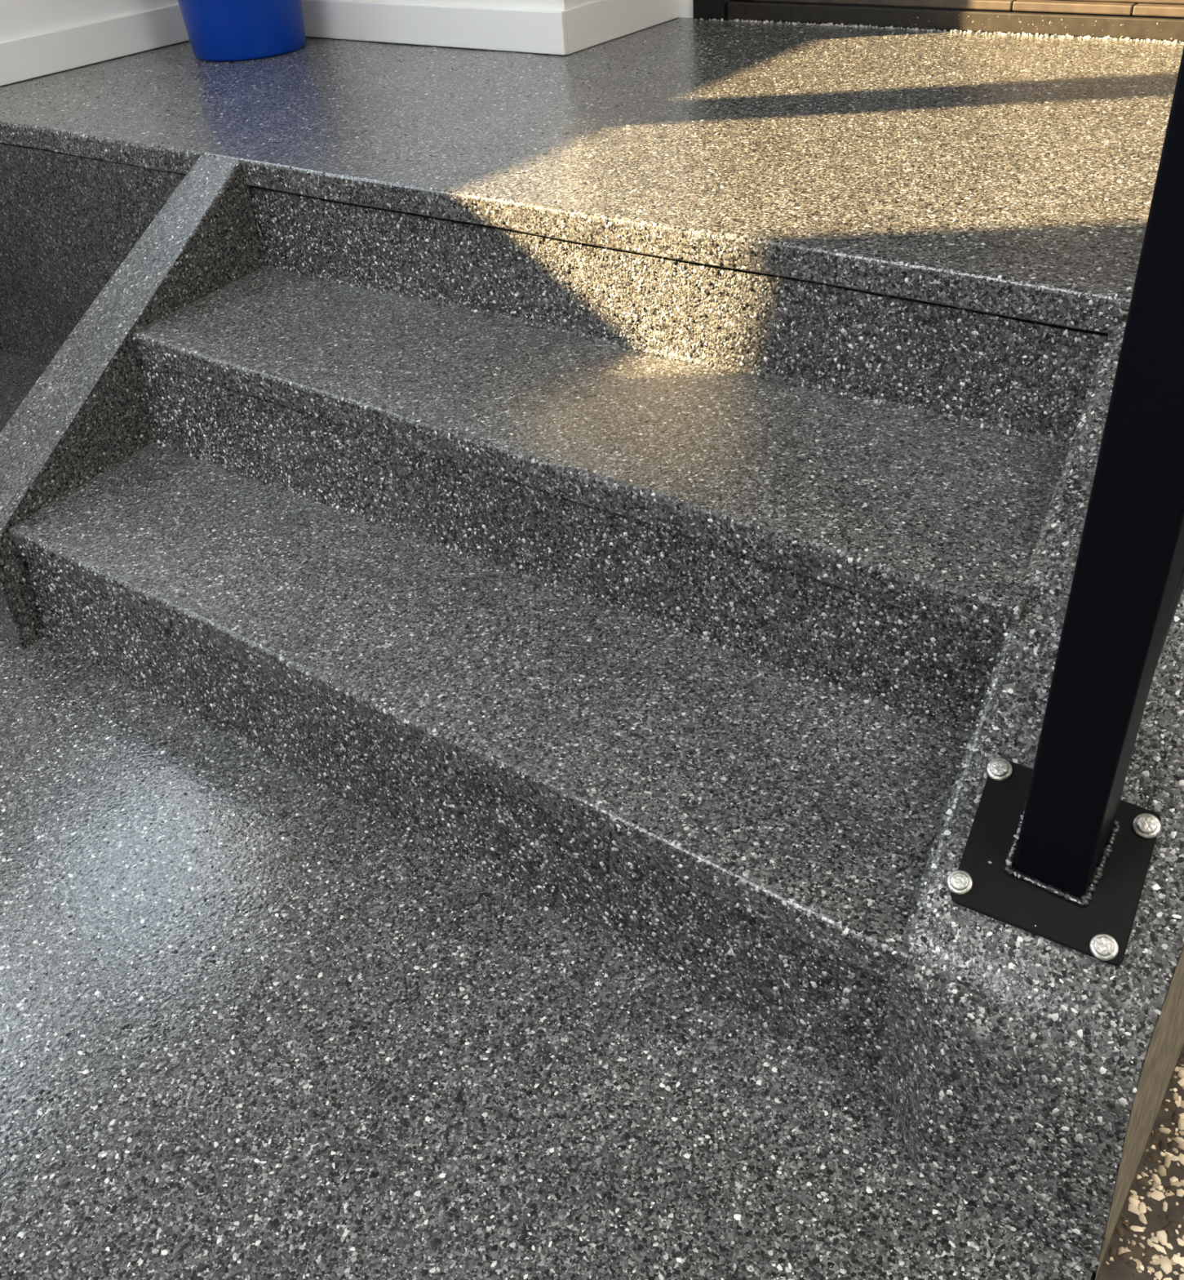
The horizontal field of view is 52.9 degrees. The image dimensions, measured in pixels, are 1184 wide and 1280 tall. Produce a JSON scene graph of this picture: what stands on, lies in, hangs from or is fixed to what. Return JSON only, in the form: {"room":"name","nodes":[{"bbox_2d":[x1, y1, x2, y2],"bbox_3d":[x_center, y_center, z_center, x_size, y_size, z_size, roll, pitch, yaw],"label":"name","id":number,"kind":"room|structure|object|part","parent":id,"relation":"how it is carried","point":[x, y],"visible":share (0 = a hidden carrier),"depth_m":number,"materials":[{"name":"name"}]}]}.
{"room":"porch steps","nodes":[
{"label":"porch steps","id":0,"kind":"room"},
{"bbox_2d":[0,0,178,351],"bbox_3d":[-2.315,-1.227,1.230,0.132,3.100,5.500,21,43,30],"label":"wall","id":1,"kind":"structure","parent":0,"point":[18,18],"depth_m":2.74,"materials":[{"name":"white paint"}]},
{"bbox_2d":[0,3,189,86],"bbox_3d":[-1.211,-1.387,2.784,0.016,0.083,0.914,21,43,30],"label":"baseboard","id":2,"kind":"structure","parent":1,"relation":"attached to","point":[42,54],"depth_m":2.80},
{"bbox_2d":[347,0,678,54],"bbox_3d":[-0.390,-2.337,2.444,1.107,3.000,0.586,21,43,30],"label":"wall","id":3,"kind":"structure","parent":0,"point":[553,5],"depth_m":2.56,"materials":[{"name":"white paint"}]},
{"bbox_2d":[301,0,568,55],"bbox_3d":[-0.499,-1.448,2.787,1.095,0.083,0.016,21,43,30],"label":"baseboard","id":4,"kind":"structure","parent":3,"relation":"attached to","point":[495,28],"depth_m":2.68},
{"bbox_2d":[564,0,679,53],"bbox_3d":[0.075,-1.397,2.656,0.004,0.083,0.436,21,43,30],"label":"baseboard","id":5,"kind":"structure","parent":3,"relation":"attached to","point":[590,24],"depth_m":2.62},
{"bbox_2d":[679,0,693,17],"bbox_3d":[0.205,-2.274,2.292,0.046,3.000,0.145,21,43,30],"label":"door frame","id":6,"kind":"structure","parent":3,"relation":"in","point":[686,6],"depth_m":2.80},
{"bbox_2d":[0,351,1133,1279],"bbox_3d":[-1.481,0.768,0.978,2.910,0.121,4.120,21,43,30],"label":"floor","id":7,"kind":"structure","parent":0,"point":[255,1024],"depth_m":1.19,"materials":[{"name":"stone"}]},
{"bbox_2d":[0,17,1183,364],"bbox_3d":[0.084,-0.860,2.455,2.864,0.554,1.431,21,43,30],"label":"landing","id":8,"kind":"object","parent":7,"relation":"on","point":[1012,175],"visible":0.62,"depth_m":2.01,"materials":[{"name":"concrete"},{"name":"grey speckled epoxy flake coating"},{"name":"stone chips"}]},
{"bbox_2d":[177,0,306,62],"bbox_3d":[-0.824,-1.549,2.727,0.335,0.362,0.323,21,43,30],"label":"bucket","id":9,"kind":"object","parent":8,"relation":"on","point":[218,30],"visible":1,"depth_m":2.71,"materials":[{"name":"blue plastic"}]},
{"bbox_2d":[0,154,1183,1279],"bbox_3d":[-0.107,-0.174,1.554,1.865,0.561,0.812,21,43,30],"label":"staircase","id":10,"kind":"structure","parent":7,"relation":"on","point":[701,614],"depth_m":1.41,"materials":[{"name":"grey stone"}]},
{"bbox_2d":[946,47,1183,965],"bbox_3d":[0.563,-0.526,0.863,0.161,1.403,0.833,21,43,30],"label":"post","id":11,"kind":"object","parent":10,"relation":"attached to","point":[1053,851],"visible":1,"depth_m":0.89,"materials":[{"name":"black metal"}]},
{"bbox_3d":[0.401,0.189,1.033,0.158,0.073,0.127,21,43,30],"label":"plate","id":12,"kind":"part","parent":11,"relation":"part of","materials":[{"name":"black metal"}]},
{"bbox_3d":[0.375,-0.197,0.756,0.067,0.974,0.063,21,43,30],"label":"post","id":13,"kind":"part","parent":11,"relation":"part of","materials":[{"name":"black metal"}]},
{"bbox_3d":[0.604,-0.303,1.085,0.042,0.444,0.737,18,42,28],"label":"rail","id":14,"kind":"part","parent":11,"relation":"part of","materials":[{"name":"black metal"}]},
{"bbox_2d":[1090,1044,1183,1279],"bbox_3d":[1.057,1.276,0.051,2.462,0.152,5.400,21,43,30],"label":"ground","id":15,"kind":"structure","parent":0,"point":[1147,1242],"depth_m":1.04,"materials":[{"name":"beige gravel"}]},
{"bbox_3d":[1.887,-1.601,1.277,4.107,3.100,0.145,21,43,30],"label":"wall","id":16,"kind":"structure","parent":0,"visible":0},
{"bbox_2d":[693,0,1183,41],"bbox_3d":[0.804,-2.100,1.867,1.455,2.054,0.157,21,43,30],"label":"door","id":17,"kind":"structure","parent":16,"relation":"in","point":[1159,20],"depth_m":2.44,"materials":[{"name":"brown metal"}]}
]}

